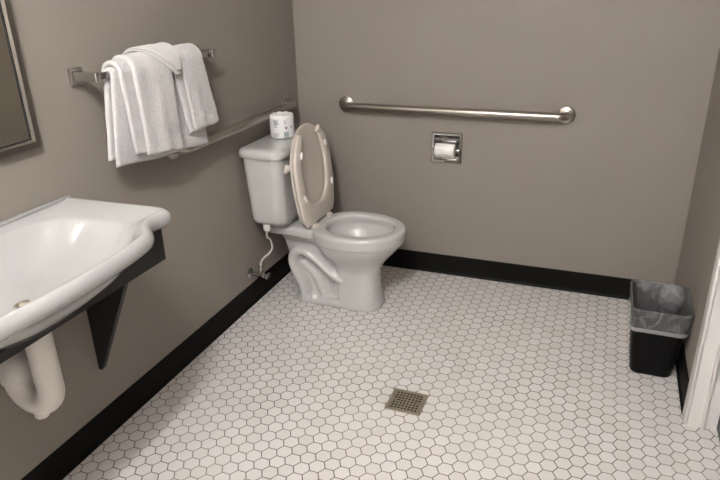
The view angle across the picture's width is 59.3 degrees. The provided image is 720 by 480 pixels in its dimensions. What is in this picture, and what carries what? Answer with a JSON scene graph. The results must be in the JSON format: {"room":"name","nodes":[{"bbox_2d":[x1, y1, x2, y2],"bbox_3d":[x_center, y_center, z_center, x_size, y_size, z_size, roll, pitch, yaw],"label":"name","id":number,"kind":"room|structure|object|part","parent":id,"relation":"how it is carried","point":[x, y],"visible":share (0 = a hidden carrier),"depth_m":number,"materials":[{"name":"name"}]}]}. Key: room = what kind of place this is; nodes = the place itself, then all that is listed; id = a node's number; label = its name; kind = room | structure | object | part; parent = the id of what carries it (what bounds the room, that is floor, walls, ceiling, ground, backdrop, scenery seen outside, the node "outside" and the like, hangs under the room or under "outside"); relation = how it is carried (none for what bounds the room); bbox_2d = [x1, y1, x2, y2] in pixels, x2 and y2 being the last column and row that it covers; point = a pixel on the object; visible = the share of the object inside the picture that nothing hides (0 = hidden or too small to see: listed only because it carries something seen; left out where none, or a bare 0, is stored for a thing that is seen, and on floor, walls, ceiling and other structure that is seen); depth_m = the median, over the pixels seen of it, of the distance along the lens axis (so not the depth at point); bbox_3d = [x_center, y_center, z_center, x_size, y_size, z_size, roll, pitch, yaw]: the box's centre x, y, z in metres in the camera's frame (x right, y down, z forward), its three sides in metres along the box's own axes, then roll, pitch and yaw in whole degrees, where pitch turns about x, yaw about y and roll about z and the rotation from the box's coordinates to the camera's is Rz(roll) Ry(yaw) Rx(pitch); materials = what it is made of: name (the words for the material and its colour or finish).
{"room":"accessible bathroom","nodes":[
{"label":"accessible bathroom","id":0,"kind":"room"},
{"bbox_2d":[0,0,299,479],"bbox_3d":[-1.003,-0.464,1.661,0.120,2.550,3.690,7,24,20],"label":"wall","id":1,"kind":"structure","parent":0,"point":[212,238],"depth_m":2.26,"materials":[{"name":"beige paint"}]},
{"bbox_2d":[0,0,41,158],"bbox_3d":[-1.044,-0.552,1.305,0.021,0.908,0.715,7,24,20],"label":"wall mirror","id":2,"kind":"object","parent":1,"relation":"attached to","point":[19,132],"visible":1,"depth_m":1.68,"materials":[{"name":"grey mirror"}]},
{"bbox_3d":[-1.048,-0.553,1.306,0.005,0.868,0.675,7,24,20],"label":"glass","id":3,"kind":"part","parent":2,"relation":"part of","materials":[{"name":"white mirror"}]},
{"bbox_2d":[0,229,165,369],"bbox_3d":[-0.876,0.356,1.609,0.346,0.555,0.874,7,24,20],"label":"bracket","id":4,"kind":"object","parent":1,"relation":"attached to","point":[103,310],"visible":0.26,"depth_m":1.83,"materials":[{"name":"black metal"}]},
{"bbox_2d":[0,195,170,350],"bbox_3d":[-0.822,0.123,1.483,0.475,0.148,0.908,7,24,20],"label":"sink","id":5,"kind":"object","parent":1,"relation":"attached to","point":[57,255],"visible":1,"depth_m":1.68,"materials":[{"name":"grey ceramic"}]},
{"bbox_2d":[0,332,64,419],"bbox_3d":[-0.894,0.313,1.648,0.270,0.332,0.078,7,24,20],"label":"trap","id":6,"kind":"object","parent":5,"relation":"attached to","point":[40,395],"visible":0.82,"depth_m":1.63,"materials":[{"name":"grey plastic"}]},
{"bbox_3d":[-0.948,0.321,1.673,0.155,0.093,0.076,7,24,20],"label":"wall arm","id":7,"kind":"part","parent":6,"relation":"part of","materials":[{"name":"grey plastic"}]},
{"bbox_2d":[67,45,216,86],"bbox_3d":[-0.700,-0.597,2.138,0.088,0.052,0.666,7,24,20],"label":"towel bar","id":8,"kind":"object","parent":1,"relation":"attached to","point":[76,75],"visible":0.58,"depth_m":1.87,"materials":[{"name":"silver metal"}]},
{"bbox_3d":[-0.847,-0.488,1.888,0.010,0.052,0.052,7,24,20],"label":"wall plate","id":9,"kind":"part","parent":8,"relation":"part of","materials":[{"name":"silver metal"}]},
{"bbox_3d":[-0.806,-0.483,1.873,0.079,0.034,0.034,7,24,20],"label":"post","id":10,"kind":"part","parent":8,"relation":"part of","materials":[{"name":"silver metal"}]},
{"bbox_2d":[103,67,207,167],"bbox_3d":[-0.684,-0.436,2.141,0.046,0.347,0.503,7,24,20],"label":"bath towel","id":11,"kind":"object","parent":8,"relation":"hanging from","point":[120,146],"visible":0.24,"depth_m":1.97,"materials":[{"name":"grey fabric"}]},
{"bbox_2d":[102,51,183,154],"bbox_3d":[-0.707,-0.439,2.070,0.110,0.345,0.250,7,24,20],"label":"hand towel","id":12,"kind":"object","parent":11,"relation":"on","point":[146,83],"visible":0.91,"depth_m":2.03,"materials":[{"name":"grey fabric"}]},
{"bbox_2d":[123,42,180,75],"bbox_3d":[-0.677,-0.592,2.088,0.122,0.105,0.190,7,24,20],"label":"cloth","id":13,"kind":"object","parent":12,"relation":"on","point":[166,53],"visible":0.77,"depth_m":2.07,"materials":[{"name":"grey fabric"}]},
{"bbox_2d":[173,43,218,133],"bbox_3d":[-0.619,-0.548,2.276,0.108,0.305,0.226,7,24,20],"label":"hand towel","id":14,"kind":"object","parent":8,"relation":"hanging from","point":[193,87],"visible":0.7,"depth_m":2.24,"materials":[{"name":"grey fabric"}]},
{"bbox_3d":[-0.587,-0.709,2.396,0.079,0.034,0.034,7,24,20],"label":"post","id":15,"kind":"part","parent":8,"relation":"part of","materials":[{"name":"silver metal"}]},
{"bbox_2d":[21,252,290,479],"bbox_3d":[-0.912,0.669,2.113,0.012,0.106,3.447,7,24,20],"label":"baseboard","id":16,"kind":"structure","parent":1,"relation":"attached to","point":[79,446],"depth_m":2.39,"materials":[{"name":"black plastic"}]},
{"bbox_2d":[167,95,295,158],"bbox_3d":[-0.502,-0.506,2.738,0.074,0.078,0.992,7,24,20],"label":"grab bar","id":17,"kind":"object","parent":1,"relation":"attached to","point":[286,104],"visible":0.62,"depth_m":2.66,"materials":[{"name":"silver metal"}]},
{"bbox_2d":[247,231,272,278],"bbox_3d":[-0.470,0.066,2.969,0.113,0.256,0.077,7,24,20],"label":"supply valve","id":18,"kind":"object","parent":1,"relation":"attached to","point":[250,273],"visible":1,"depth_m":2.98,"materials":[{"name":"silver metal"}]},
{"bbox_3d":[-0.444,0.168,2.987,0.028,0.026,0.052,7,24,20],"label":"valve handle","id":19,"kind":"part","parent":18,"relation":"part of","materials":[{"name":"silver metal"}]},
{"bbox_2d":[63,265,719,479],"bbox_3d":[0.188,0.896,1.751,2.606,0.080,3.690,7,24,20],"label":"floor","id":20,"kind":"structure","parent":0,"point":[521,382],"depth_m":2.37,"materials":[{"name":"white tile"}]},
{"bbox_2d":[239,123,405,311],"bbox_3d":[-0.128,-0.109,2.948,0.699,0.856,0.462,7,24,20],"label":"toilet","id":21,"kind":"object","parent":20,"relation":"on","point":[336,260],"visible":1,"depth_m":2.90,"materials":[{"name":"grey ceramic"}]},
{"bbox_3d":[-0.360,-0.446,2.899,0.219,0.041,0.462,7,24,20],"label":"tank lid","id":22,"kind":"part","parent":21,"relation":"part of","materials":[{"name":"grey ceramic"}]},
{"bbox_3d":[-0.356,-0.264,2.976,0.194,0.354,0.436,7,24,20],"label":"tank","id":23,"kind":"part","parent":21,"relation":"part of","materials":[{"name":"grey ceramic"}]},
{"bbox_2d":[270,111,294,138],"bbox_3d":[-0.356,-0.527,2.895,0.111,0.108,0.111,7,24,20],"label":"toilet roll","id":24,"kind":"object","parent":21,"relation":"on","point":[281,123],"visible":1,"depth_m":2.86,"materials":[{"name":"white paper"}]},
{"bbox_3d":[-0.315,-0.306,2.737,0.039,0.029,0.085,7,24,20],"label":"flush lever","id":25,"kind":"part","parent":21,"relation":"part of","materials":[{"name":"beige plastic"}]},
{"bbox_3d":[-0.230,-0.315,2.901,0.053,0.436,0.362,7,24,20],"label":"seat lid","id":26,"kind":"part","parent":21,"relation":"part of","materials":[{"name":"beige plastic"}]},
{"bbox_3d":[-0.209,-0.298,2.900,0.055,0.419,0.372,7,24,20],"label":"seat","id":27,"kind":"part","parent":21,"relation":"part of","materials":[{"name":"beige plastic"}]},
{"bbox_3d":[-0.104,0.103,3.029,0.657,0.403,0.371,7,24,20],"label":"bowl","id":28,"kind":"part","parent":21,"relation":"part of","materials":[{"name":"grey ceramic"}]},
{"bbox_2d":[384,388,428,415],"bbox_3d":[0.174,0.599,2.348,0.135,0.004,0.130,7,24,20],"label":"floor drain","id":29,"kind":"object","parent":20,"relation":"on","point":[400,400],"visible":1,"depth_m":2.34,"materials":[{"name":"silver metal"}]},
{"bbox_2d":[629,280,693,376],"bbox_3d":[1.159,0.357,2.488,0.212,0.294,0.270,7,24,20],"label":"waste bin","id":30,"kind":"object","parent":20,"relation":"on","point":[663,307],"visible":1,"depth_m":2.43,"materials":[{"name":"black plastic"}]},
{"bbox_2d":[628,297,689,338],"bbox_3d":[1.159,0.326,2.475,0.220,0.319,0.277,7,24,20],"label":"liner","id":31,"kind":"object","parent":30,"relation":"in","point":[631,327],"visible":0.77,"depth_m":2.35,"materials":[{"name":"grey plastic"}]},
{"bbox_2d":[292,0,719,284],"bbox_3d":[0.853,-0.969,2.750,2.486,2.550,0.120,7,24,20],"label":"wall","id":32,"kind":"structure","parent":0,"point":[607,191],"depth_m":2.93,"materials":[{"name":"beige paint"}]},
{"bbox_2d":[431,132,462,163],"bbox_3d":[0.432,-0.458,3.104,0.150,0.150,0.084,7,24,20],"label":"paper holder","id":33,"kind":"object","parent":32,"relation":"attached to","point":[437,137],"visible":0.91,"depth_m":3.10,"materials":[{"name":"silver metal"}]},
{"bbox_2d":[434,143,455,156],"bbox_3d":[0.416,-0.439,3.083,0.095,0.063,0.066,7,24,20],"label":"toilet roll","id":34,"kind":"object","parent":33,"relation":"in","point":[441,149],"visible":1,"depth_m":3.06,"materials":[{"name":"white paper"}]},
{"bbox_2d":[437,140,456,142],"bbox_3d":[0.421,-0.477,3.062,0.094,0.010,0.006,7,24,20],"label":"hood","id":35,"kind":"object","parent":33,"relation":"attached to","point":[448,141],"depth_m":3.06,"materials":[{"name":"silver metal"}]},
{"bbox_2d":[339,96,575,123],"bbox_3d":[0.414,-0.608,2.975,1.139,0.078,0.074,7,24,20],"label":"grab bar","id":36,"kind":"object","parent":32,"relation":"attached to","point":[565,115],"visible":1,"depth_m":2.92,"materials":[{"name":"silver metal"}]},
{"bbox_3d":[0.414,-0.608,2.974,1.098,0.037,0.070,7,24,20],"label":"rail","id":37,"kind":"part","parent":36,"relation":"part of","materials":[{"name":"silver metal"}]},
{"bbox_2d":[383,249,672,299],"bbox_3d":[0.577,0.145,3.268,1.878,0.106,0.012,7,24,20],"label":"baseboard","id":38,"kind":"structure","parent":32,"relation":"attached to","point":[563,280],"depth_m":3.20,"materials":[{"name":"black plastic"}]},
{"bbox_2d":[674,47,719,379],"bbox_3d":[0.863,-0.225,0.984,0.105,2.550,3.450,7,24,20],"label":"wall","id":39,"kind":"structure","parent":0,"point":[701,237],"depth_m":2.40,"materials":[{"name":"beige paint"}]},
{"bbox_2d":[675,343,688,413],"bbox_3d":[1.300,0.413,2.591,0.012,0.106,0.854,7,24,20],"label":"baseboard","id":40,"kind":"structure","parent":39,"relation":"attached to","point":[680,364],"depth_m":2.38,"materials":[{"name":"black plastic"}]},
{"bbox_2d":[682,240,719,430],"bbox_3d":[0.987,-0.134,1.384,0.090,2.065,0.948,7,24,20],"label":"trim","id":41,"kind":"structure","parent":39,"relation":"attached to","point":[704,413],"depth_m":2.11,"materials":[{"name":"white wood"}]},
{"bbox_2d":[717,416,719,441],"bbox_3d":[1.050,-0.129,1.360,0.040,2.067,0.977,7,24,20],"label":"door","id":42,"kind":"structure","parent":39,"relation":"in","point":[718,424],"depth_m":2.14,"materials":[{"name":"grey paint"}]}
]}

